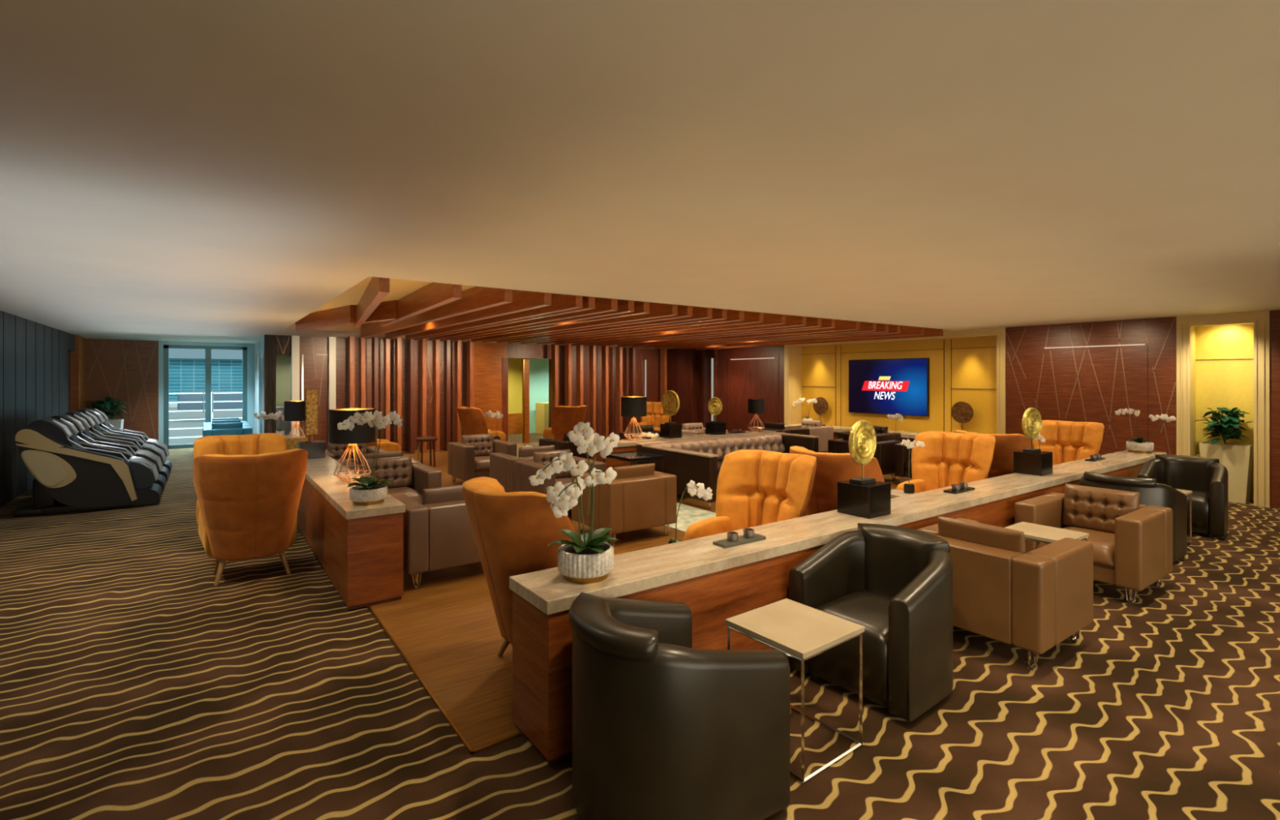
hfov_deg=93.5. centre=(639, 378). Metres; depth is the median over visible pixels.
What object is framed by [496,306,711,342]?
ceiling beam
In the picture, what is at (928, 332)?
ceiling beam
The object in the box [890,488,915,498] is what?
side table
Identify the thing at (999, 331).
trim
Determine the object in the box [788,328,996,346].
trim
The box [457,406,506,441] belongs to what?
chair
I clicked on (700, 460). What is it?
tufted sofa
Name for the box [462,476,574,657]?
chair
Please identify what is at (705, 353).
wooden fin
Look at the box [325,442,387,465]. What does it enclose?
chair
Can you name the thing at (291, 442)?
carved block
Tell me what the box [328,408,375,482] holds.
table lamp
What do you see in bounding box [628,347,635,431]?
wooden fin
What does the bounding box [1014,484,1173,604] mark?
chair
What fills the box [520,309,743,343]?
ceiling beam
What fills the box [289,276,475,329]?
ceiling
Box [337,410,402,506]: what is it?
potted orchid
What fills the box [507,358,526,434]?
wall
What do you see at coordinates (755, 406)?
table lamp
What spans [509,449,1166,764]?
countertop
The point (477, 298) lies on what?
ceiling beam
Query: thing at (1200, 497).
seat cushion
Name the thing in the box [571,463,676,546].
chair
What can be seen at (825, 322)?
ceiling beam
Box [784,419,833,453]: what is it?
chair
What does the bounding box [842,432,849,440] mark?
pillow
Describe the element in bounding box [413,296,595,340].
ceiling beam
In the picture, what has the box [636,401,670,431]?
chair
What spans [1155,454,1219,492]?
cushion
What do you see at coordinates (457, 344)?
wooden fin
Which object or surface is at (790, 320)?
ceiling beam
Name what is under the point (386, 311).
ceiling beam
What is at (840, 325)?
ceiling beam
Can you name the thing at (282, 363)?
wall
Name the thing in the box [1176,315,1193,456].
trim
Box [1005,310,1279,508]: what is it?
wall
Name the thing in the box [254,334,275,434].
wall
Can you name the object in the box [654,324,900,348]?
ceiling beam
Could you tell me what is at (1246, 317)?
trim
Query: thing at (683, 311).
ceiling beam
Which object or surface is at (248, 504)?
chair
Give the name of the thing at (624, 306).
ceiling beam
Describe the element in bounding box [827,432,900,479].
chair
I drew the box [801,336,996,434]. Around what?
wall
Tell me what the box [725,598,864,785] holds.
side table
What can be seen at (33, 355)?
wall
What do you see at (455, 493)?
pillow
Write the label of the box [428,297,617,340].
ceiling beam
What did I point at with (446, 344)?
wooden fin
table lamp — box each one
[284,400,305,437]
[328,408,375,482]
[621,396,646,440]
[747,399,764,431]
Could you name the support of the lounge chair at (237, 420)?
on the floor
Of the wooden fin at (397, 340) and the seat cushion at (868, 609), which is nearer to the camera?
the seat cushion at (868, 609)
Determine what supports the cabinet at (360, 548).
on the floor
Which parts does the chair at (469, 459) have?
armrest, seat frame, armrest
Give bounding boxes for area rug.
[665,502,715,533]
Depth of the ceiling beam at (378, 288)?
6.29 m
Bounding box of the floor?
[0,433,1279,819]
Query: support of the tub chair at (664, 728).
on the floor
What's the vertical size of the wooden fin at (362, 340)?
2.588 m
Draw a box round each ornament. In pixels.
[813,397,827,425]
[951,401,973,430]
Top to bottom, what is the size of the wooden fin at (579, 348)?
2.588 m
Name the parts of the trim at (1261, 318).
moulding, moulding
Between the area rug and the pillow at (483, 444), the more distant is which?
the pillow at (483, 444)
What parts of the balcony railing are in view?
rail, rail, rail, rail, rail, rail, post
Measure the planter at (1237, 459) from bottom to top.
0.785 m
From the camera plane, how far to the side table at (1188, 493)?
6.14 m
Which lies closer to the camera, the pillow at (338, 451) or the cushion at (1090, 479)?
the cushion at (1090, 479)
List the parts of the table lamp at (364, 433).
lamp shade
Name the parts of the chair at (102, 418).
panel, panel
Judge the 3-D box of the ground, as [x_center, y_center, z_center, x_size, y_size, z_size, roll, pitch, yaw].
[-21.824,2.450,38.874,70.000,0.500,51.400,0,0,-36]
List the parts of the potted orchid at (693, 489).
flower stem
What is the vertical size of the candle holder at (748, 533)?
0.045 m
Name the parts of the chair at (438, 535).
armrest, leg, backrest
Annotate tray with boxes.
[712,533,765,548]
[728,431,746,433]
[943,487,974,494]
[1084,457,1106,462]
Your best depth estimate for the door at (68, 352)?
12.15 m
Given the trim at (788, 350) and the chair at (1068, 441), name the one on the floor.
the chair at (1068, 441)
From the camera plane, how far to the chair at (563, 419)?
13.05 m
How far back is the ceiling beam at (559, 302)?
7.60 m
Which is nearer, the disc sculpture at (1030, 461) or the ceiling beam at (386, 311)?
the disc sculpture at (1030, 461)
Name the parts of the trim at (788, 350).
moulding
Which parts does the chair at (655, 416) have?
armrest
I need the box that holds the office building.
[168,348,242,407]
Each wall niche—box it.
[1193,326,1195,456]
[1195,324,1253,501]
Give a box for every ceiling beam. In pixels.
[295,305,356,331]
[353,276,389,328]
[360,286,512,337]
[361,300,397,323]
[379,282,462,326]
[385,289,551,338]
[405,293,582,339]
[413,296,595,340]
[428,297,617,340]
[440,299,634,341]
[450,301,649,341]
[471,302,677,342]
[481,305,692,342]
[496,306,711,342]
[507,307,727,343]
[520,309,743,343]
[536,311,763,344]
[554,312,785,345]
[571,315,806,346]
[584,316,821,346]
[595,318,835,346]
[617,319,859,347]
[631,321,875,347]
[643,323,888,348]
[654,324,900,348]
[676,325,924,349]
[695,327,942,350]
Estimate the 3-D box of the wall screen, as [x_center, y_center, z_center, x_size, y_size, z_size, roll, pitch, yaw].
[5.256,0.180,12.828,0.080,1.180,1.830,0,0,-36]
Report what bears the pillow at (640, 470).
on the chair at (640, 497)
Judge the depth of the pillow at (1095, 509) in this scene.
5.06 m
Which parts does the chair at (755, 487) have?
armrest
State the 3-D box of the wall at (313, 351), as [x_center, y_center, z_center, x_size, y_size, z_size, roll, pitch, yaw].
[-3.324,0.405,15.529,10.450,2.590,0.150,0,0,-36]
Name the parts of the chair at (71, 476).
shell trim, shell trim, shell trim, panel, panel, shell trim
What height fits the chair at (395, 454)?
0.770 m
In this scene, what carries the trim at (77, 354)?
attached to the wall at (33, 355)
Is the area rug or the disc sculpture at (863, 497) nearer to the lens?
the disc sculpture at (863, 497)
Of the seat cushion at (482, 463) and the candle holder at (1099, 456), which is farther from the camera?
the seat cushion at (482, 463)
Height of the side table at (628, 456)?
0.620 m
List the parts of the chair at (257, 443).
armrest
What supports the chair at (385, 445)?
on the floor
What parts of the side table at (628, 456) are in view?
frame, leg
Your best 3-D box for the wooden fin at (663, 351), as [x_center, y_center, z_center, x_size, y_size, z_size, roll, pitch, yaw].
[0.706,0.398,18.018,0.090,2.588,0.220,0,0,-36]
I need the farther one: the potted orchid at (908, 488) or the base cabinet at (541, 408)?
the base cabinet at (541, 408)
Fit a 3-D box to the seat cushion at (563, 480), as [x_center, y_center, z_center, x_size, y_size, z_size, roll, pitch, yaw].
[-0.945,1.345,7.440,0.520,0.155,0.600,0,0,-36]
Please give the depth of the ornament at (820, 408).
14.09 m
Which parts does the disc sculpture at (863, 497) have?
rod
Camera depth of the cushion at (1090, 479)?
5.54 m
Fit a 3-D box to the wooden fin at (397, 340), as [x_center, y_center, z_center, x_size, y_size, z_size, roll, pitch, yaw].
[-5.377,0.398,13.392,0.090,2.588,0.220,0,0,-36]
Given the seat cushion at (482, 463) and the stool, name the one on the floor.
the stool
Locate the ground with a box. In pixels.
[168,407,242,444]
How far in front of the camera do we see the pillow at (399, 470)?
6.97 m
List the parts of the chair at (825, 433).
armrest, armrest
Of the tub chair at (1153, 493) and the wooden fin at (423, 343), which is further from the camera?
the wooden fin at (423, 343)
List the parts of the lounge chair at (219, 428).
backrest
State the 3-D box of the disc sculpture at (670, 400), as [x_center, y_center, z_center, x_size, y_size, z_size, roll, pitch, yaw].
[0.497,0.582,9.784,0.250,0.766,0.399,0,0,-36]
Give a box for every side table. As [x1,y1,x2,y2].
[604,451,663,472]
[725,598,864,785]
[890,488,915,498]
[1004,521,1088,544]
[1175,488,1192,546]
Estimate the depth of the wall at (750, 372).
15.86 m
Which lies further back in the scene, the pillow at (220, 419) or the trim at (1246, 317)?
the pillow at (220, 419)
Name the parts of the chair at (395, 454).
armrest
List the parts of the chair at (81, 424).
shell trim, panel, panel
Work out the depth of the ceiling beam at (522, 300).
7.46 m
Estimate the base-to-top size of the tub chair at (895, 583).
0.795 m
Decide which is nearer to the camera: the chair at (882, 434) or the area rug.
the area rug
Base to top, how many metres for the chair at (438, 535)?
0.770 m
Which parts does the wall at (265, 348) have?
dark pane, corner post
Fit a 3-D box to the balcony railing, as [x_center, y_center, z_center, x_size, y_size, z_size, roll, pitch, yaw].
[-12.561,1.300,17.449,6.000,1.800,0.060,0,0,-36]
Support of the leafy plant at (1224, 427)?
in the planter at (1237, 459)
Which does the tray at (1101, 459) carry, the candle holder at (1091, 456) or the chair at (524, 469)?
the candle holder at (1091, 456)
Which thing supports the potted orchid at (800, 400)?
on the ledge
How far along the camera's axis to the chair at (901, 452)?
9.52 m
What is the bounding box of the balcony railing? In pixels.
[168,391,242,439]
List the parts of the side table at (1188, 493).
leg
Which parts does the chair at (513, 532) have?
leg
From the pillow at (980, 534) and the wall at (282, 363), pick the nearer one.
the pillow at (980, 534)
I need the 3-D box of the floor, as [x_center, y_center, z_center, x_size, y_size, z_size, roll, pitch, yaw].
[-0.116,1.755,9.404,15.600,0.130,21.800,0,0,-36]
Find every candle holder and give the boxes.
[727,531,737,542]
[743,528,754,538]
[951,484,959,490]
[959,482,968,488]
[1089,454,1097,459]
[1094,453,1101,458]
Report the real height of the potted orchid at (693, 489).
0.497 m
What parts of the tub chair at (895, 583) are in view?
seat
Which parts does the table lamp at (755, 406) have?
lamp shade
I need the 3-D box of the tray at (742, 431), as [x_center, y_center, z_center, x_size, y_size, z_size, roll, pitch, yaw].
[1.716,0.956,10.624,0.340,0.018,0.100,0,0,-36]
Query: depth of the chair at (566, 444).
9.98 m
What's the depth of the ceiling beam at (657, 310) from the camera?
8.47 m
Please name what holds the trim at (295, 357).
attached to the wall at (313, 351)
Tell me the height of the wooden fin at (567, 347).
2.588 m
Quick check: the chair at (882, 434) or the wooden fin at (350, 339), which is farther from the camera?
the wooden fin at (350, 339)
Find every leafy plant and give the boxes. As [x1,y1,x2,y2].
[82,396,128,420]
[1194,407,1252,444]
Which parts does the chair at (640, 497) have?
armrest, leg, backrest, armrest, leg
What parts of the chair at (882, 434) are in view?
armrest, armrest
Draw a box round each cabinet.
[284,435,405,610]
[535,402,548,435]
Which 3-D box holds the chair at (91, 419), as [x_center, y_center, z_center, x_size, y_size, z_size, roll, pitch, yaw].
[-8.357,1.108,9.534,1.396,1.184,0.820,0,0,-36]
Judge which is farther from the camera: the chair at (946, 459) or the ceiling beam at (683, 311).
the ceiling beam at (683, 311)
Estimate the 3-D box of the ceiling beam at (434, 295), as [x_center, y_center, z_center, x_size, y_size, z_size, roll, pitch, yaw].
[-2.789,-0.894,7.357,0.085,0.248,3.804,0,0,-33]
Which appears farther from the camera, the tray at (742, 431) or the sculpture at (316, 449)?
the tray at (742, 431)
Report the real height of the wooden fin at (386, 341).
2.588 m
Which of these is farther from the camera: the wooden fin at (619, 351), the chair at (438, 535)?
the wooden fin at (619, 351)
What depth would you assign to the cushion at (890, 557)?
3.57 m
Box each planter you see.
[106,419,124,431]
[1199,441,1253,503]
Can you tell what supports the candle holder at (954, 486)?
on the tray at (949, 491)
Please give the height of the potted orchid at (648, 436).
0.112 m
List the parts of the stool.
leg, leg, seat, leg, leg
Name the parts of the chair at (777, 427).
backrest, armrest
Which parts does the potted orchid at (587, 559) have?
flower stem, flower stem, pot, pot, flower stem, flower stem, flower stem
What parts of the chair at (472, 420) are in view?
armrest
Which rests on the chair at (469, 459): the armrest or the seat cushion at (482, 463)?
the seat cushion at (482, 463)
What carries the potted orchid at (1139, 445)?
on the countertop at (717, 584)
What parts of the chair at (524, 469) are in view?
armrest, armrest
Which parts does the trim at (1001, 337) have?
moulding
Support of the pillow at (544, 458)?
on the chair at (524, 469)
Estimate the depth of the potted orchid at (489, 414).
10.72 m
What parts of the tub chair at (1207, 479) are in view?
seat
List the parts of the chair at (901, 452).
seat frame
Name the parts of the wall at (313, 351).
wall panel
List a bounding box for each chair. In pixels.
[13,417,162,517]
[50,413,165,490]
[64,411,168,481]
[75,408,172,473]
[193,433,287,524]
[193,448,308,586]
[202,419,249,429]
[202,422,253,436]
[203,417,247,425]
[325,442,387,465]
[335,451,420,468]
[349,456,441,504]
[366,437,400,452]
[390,484,480,588]
[448,434,516,482]
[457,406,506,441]
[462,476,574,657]
[489,445,555,493]
[515,448,605,494]
[538,433,604,459]
[542,405,586,440]
[568,592,790,819]
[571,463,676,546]
[618,425,660,439]
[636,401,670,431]
[681,422,728,435]
[684,449,816,541]
[752,422,809,435]
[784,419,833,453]
[788,523,953,721]
[789,446,884,515]
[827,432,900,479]
[837,426,901,442]
[894,441,911,483]
[896,431,995,493]
[916,515,1093,671]
[953,430,1034,478]
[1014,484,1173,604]
[1032,420,1104,465]
[1080,471,1186,562]
[1136,454,1228,537]
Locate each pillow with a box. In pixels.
[57,421,79,443]
[68,417,91,437]
[80,413,101,431]
[92,411,109,427]
[212,417,239,421]
[212,419,240,426]
[213,422,242,429]
[327,442,366,464]
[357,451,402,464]
[364,456,413,488]
[422,484,464,505]
[461,434,493,457]
[518,445,555,457]
[533,448,571,479]
[563,433,583,441]
[613,463,655,479]
[631,425,654,435]
[681,422,703,434]
[764,422,785,429]
[800,419,822,428]
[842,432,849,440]
[872,426,888,434]
[937,515,1026,554]
[1062,484,1140,533]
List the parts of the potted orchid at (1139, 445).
pot, pot, flower stem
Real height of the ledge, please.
0.600 m
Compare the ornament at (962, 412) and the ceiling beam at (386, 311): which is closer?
the ceiling beam at (386, 311)
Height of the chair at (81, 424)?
1.184 m
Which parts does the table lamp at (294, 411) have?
lamp shade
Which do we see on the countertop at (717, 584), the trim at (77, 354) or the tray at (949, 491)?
the tray at (949, 491)
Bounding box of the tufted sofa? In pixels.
[635,431,819,509]
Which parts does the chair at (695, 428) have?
armrest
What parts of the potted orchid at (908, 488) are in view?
pot, flower stem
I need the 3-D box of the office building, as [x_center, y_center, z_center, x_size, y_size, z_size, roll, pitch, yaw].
[-37.217,-0.160,51.697,33.000,4.720,12.600,0,0,-36]
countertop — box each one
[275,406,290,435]
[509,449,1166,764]
[591,430,776,471]
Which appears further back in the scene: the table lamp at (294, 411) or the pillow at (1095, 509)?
the table lamp at (294, 411)
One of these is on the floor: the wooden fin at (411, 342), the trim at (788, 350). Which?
the wooden fin at (411, 342)
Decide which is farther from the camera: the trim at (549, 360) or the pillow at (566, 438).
the trim at (549, 360)
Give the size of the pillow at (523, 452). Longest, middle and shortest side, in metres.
0.520 x 0.370 x 0.125 m
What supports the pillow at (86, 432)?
on the chair at (81, 424)
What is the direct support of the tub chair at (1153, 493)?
on the floor
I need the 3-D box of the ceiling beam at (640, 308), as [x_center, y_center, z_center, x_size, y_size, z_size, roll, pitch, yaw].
[-1.910,-0.894,9.807,0.089,0.248,6.750,0,0,-36]
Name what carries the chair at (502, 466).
on the floor
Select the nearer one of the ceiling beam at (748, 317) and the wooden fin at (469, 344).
the ceiling beam at (748, 317)
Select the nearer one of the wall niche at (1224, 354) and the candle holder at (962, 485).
the candle holder at (962, 485)
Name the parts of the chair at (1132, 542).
armrest, seat frame, backrest, leg, armrest, leg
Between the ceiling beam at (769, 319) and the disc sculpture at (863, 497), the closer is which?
the disc sculpture at (863, 497)
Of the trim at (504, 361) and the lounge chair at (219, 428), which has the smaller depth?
the lounge chair at (219, 428)
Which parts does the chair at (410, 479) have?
armrest, armrest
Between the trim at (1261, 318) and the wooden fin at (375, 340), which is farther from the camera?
the wooden fin at (375, 340)
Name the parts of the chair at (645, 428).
armrest, armrest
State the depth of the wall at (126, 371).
13.98 m
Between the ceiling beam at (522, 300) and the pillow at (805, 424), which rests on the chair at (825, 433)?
the pillow at (805, 424)
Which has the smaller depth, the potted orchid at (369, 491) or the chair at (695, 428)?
the potted orchid at (369, 491)
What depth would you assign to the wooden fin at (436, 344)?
13.80 m
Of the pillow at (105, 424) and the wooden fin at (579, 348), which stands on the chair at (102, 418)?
the pillow at (105, 424)
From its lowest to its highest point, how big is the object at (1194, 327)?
2.590 m
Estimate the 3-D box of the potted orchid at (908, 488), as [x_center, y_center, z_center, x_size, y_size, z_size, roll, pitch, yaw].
[2.714,0.872,5.987,0.238,0.536,0.107,0,0,17]
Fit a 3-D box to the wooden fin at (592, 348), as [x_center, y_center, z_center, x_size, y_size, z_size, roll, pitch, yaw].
[-1.287,0.398,16.336,0.090,2.588,0.220,0,0,-36]
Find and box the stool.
[414,436,437,467]
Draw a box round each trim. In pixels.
[72,335,80,411]
[290,335,299,436]
[328,337,335,442]
[502,357,507,441]
[548,359,551,427]
[784,345,792,425]
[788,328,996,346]
[942,331,999,336]
[996,327,1005,434]
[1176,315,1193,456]
[1190,311,1253,326]
[1253,311,1269,507]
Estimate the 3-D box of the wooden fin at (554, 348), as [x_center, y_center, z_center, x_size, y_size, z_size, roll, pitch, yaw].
[-2.220,0.398,15.664,0.090,2.588,0.220,0,0,-36]
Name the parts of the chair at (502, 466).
armrest, backrest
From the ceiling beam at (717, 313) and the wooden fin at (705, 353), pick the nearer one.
the ceiling beam at (717, 313)
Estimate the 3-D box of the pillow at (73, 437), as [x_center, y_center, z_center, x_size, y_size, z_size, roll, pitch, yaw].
[-7.402,0.696,7.757,0.225,0.272,0.340,0,0,-36]
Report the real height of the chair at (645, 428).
0.770 m
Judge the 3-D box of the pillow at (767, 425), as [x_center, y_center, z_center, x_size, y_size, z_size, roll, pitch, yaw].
[2.816,1.103,12.501,0.125,0.370,0.520,-12,7,-35]
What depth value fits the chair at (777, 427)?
12.35 m
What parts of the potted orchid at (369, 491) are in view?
flower stem, pot, pot, flower stem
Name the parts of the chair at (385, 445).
armrest, armrest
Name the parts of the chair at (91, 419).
panel, shell trim, panel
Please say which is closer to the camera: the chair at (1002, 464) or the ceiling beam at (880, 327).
the chair at (1002, 464)
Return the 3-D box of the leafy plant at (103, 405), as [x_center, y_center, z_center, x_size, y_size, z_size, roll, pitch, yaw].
[-11.639,0.663,13.131,0.814,0.523,0.828,0,0,40]
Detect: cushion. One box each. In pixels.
[387,487,422,504]
[475,456,489,471]
[555,477,571,484]
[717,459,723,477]
[805,590,893,700]
[857,523,950,596]
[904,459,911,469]
[1036,526,1115,567]
[1083,471,1156,488]
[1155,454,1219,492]
[1176,488,1209,528]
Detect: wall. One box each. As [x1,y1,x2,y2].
[0,311,86,507]
[86,338,158,440]
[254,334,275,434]
[275,335,660,451]
[275,355,290,406]
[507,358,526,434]
[526,358,548,433]
[666,345,784,431]
[792,346,801,423]
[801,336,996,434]
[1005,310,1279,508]
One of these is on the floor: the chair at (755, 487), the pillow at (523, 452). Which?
the chair at (755, 487)
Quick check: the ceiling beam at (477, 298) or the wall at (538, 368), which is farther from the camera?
the wall at (538, 368)
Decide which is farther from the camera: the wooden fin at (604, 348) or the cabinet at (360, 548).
the wooden fin at (604, 348)
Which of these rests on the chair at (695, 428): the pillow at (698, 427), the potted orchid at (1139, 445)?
the pillow at (698, 427)
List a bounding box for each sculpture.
[297,389,325,458]
[660,391,681,439]
[705,397,725,435]
[837,420,890,519]
[1013,408,1053,476]
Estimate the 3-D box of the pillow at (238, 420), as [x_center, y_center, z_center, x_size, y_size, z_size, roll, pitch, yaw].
[-9.195,1.111,13.389,0.520,0.370,0.125,0,10,-36]
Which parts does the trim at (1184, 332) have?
moulding, moulding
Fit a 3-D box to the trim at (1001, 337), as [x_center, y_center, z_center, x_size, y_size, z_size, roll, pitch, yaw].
[6.396,0.405,10.617,0.152,2.590,0.140,0,0,-36]
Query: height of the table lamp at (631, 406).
0.673 m
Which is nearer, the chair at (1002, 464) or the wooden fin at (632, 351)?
the chair at (1002, 464)
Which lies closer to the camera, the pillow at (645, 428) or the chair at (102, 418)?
the chair at (102, 418)
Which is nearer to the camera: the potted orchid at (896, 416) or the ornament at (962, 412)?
the potted orchid at (896, 416)
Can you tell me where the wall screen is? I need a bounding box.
[848,358,928,417]
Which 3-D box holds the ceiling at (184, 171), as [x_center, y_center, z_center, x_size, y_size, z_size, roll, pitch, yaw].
[-0.116,-0.915,9.404,15.600,0.050,21.800,0,0,-36]
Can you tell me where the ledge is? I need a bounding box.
[785,423,920,453]
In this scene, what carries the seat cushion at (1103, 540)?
on the chair at (1132, 542)
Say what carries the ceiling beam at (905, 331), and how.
attached to the ceiling at (399, 289)
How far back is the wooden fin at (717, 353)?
16.26 m
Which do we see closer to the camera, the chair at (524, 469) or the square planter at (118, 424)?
the chair at (524, 469)
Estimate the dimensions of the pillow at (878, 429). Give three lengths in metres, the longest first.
0.520 x 0.370 x 0.125 m
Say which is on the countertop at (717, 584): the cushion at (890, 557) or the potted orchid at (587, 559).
the potted orchid at (587, 559)
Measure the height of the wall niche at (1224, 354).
2.590 m
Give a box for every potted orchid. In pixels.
[253,410,284,435]
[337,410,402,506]
[484,410,502,439]
[528,422,619,584]
[638,431,658,439]
[668,480,712,544]
[792,397,817,420]
[886,413,903,440]
[900,439,924,493]
[1033,434,1045,448]
[1115,408,1176,453]
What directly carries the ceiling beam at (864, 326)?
attached to the ceiling at (399, 289)
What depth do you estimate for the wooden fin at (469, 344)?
14.27 m
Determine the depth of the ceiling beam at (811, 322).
10.20 m
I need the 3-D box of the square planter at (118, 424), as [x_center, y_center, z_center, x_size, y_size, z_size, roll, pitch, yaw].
[-11.669,1.310,13.163,0.540,0.780,0.540,0,0,-36]
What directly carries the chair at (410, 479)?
on the floor
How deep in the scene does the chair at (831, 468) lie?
4.87 m
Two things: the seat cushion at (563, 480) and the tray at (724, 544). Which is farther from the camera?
the seat cushion at (563, 480)
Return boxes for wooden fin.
[347,336,354,408]
[359,337,365,408]
[372,337,378,439]
[383,337,390,441]
[395,337,401,451]
[408,338,414,453]
[419,338,426,453]
[432,339,439,452]
[444,340,450,451]
[454,340,461,442]
[466,340,473,408]
[551,343,558,415]
[564,344,571,406]
[576,345,582,406]
[589,345,595,433]
[601,346,608,439]
[615,346,622,435]
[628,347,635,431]
[660,348,666,402]
[690,348,697,423]
[702,349,709,427]
[714,348,721,422]
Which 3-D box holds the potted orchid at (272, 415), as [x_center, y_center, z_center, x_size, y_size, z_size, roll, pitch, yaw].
[-6.031,0.749,9.915,0.699,0.433,0.124,0,0,4]
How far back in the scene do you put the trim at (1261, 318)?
7.96 m
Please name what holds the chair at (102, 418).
on the floor
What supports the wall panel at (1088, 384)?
in the wall at (1158, 334)
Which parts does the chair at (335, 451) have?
armrest, armrest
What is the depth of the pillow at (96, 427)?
9.47 m
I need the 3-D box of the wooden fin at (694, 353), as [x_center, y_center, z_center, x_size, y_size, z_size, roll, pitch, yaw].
[1.535,0.398,17.123,0.200,2.588,0.090,0,0,-36]
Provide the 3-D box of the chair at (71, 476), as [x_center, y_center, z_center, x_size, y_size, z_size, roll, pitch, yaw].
[-7.188,1.108,7.911,1.396,1.184,0.820,0,0,-36]
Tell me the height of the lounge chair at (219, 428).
0.770 m
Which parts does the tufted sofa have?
backrest, armrest, rail, rail, rail, armrest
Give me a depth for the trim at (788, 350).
14.49 m
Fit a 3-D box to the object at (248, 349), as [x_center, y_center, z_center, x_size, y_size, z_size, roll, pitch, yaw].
[-10.700,0.405,14.923,1.930,2.590,0.194,0,0,-36]
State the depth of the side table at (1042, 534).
4.46 m
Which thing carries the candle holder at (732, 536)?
on the tray at (724, 544)
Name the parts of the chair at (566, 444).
armrest, backrest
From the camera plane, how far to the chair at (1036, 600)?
3.62 m
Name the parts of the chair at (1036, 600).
armrest, backrest, leg, armrest, leg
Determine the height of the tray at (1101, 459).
0.018 m
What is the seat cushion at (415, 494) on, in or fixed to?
on the chair at (410, 479)
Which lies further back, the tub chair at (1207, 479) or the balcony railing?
the balcony railing
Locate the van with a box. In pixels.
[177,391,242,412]
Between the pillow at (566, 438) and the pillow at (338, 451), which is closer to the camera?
the pillow at (338, 451)
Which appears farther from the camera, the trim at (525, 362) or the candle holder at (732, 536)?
the trim at (525, 362)
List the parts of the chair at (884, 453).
backrest, armrest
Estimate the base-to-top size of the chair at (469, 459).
0.770 m
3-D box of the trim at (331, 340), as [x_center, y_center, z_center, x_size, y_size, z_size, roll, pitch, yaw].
[-6.649,0.405,12.993,0.130,2.590,0.140,0,0,-36]
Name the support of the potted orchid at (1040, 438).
on the side table
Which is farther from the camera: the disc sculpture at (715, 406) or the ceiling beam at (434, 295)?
the disc sculpture at (715, 406)
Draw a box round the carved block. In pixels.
[286,436,307,450]
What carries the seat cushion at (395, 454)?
on the chair at (395, 454)
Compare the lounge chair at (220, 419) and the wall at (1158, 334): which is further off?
the lounge chair at (220, 419)
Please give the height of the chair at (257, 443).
1.100 m
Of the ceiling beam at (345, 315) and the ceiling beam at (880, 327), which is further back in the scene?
the ceiling beam at (880, 327)
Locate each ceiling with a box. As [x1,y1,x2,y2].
[0,0,1279,349]
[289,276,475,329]

